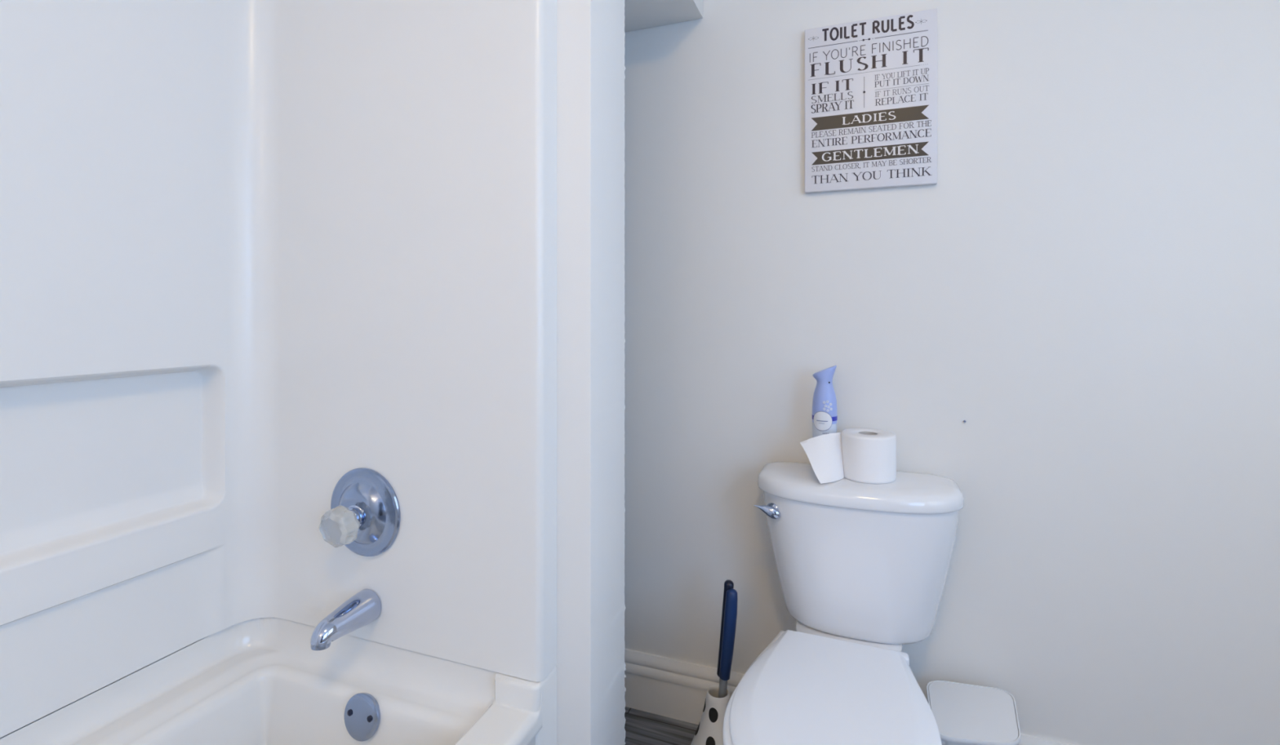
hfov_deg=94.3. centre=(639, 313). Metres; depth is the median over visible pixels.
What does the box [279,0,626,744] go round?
wall partition
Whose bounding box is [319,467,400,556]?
shower valve
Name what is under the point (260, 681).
bathtub
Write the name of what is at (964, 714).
waste bin
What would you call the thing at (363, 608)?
tub spout
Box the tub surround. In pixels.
[0,0,556,737]
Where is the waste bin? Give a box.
[926,680,1021,744]
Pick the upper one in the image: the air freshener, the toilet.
the air freshener
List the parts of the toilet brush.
rod, handle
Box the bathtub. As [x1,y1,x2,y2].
[0,617,556,744]
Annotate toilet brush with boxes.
[716,579,737,697]
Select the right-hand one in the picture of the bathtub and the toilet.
the toilet
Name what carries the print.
on the air freshener
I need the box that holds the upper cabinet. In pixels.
[624,0,702,31]
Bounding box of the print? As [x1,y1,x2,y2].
[822,400,832,412]
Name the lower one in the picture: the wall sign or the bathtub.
the bathtub
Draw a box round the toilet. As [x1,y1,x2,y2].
[723,462,964,744]
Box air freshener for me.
[812,365,837,438]
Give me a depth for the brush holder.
1.37 m
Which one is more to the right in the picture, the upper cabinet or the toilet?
the toilet
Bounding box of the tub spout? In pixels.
[310,589,381,650]
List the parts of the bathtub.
overflow plate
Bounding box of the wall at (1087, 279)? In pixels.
[624,0,1279,744]
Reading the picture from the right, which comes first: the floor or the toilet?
the toilet
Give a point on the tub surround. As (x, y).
(255, 255)
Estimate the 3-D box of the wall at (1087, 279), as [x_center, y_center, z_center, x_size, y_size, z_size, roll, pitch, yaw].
[0.628,-0.120,1.473,3.000,2.420,0.120,0,0,21]
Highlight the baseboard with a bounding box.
[624,648,1074,744]
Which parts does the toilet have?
seat, lever arm, flush lever, bowl, seat lid, tank lid, tank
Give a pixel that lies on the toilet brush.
(729, 614)
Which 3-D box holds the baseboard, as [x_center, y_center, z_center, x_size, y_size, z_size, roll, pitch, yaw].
[0.604,1.014,1.407,2.760,0.152,0.020,0,0,21]
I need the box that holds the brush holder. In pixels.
[690,684,730,744]
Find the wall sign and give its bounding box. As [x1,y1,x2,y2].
[804,8,937,193]
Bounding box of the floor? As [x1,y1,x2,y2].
[624,706,698,744]

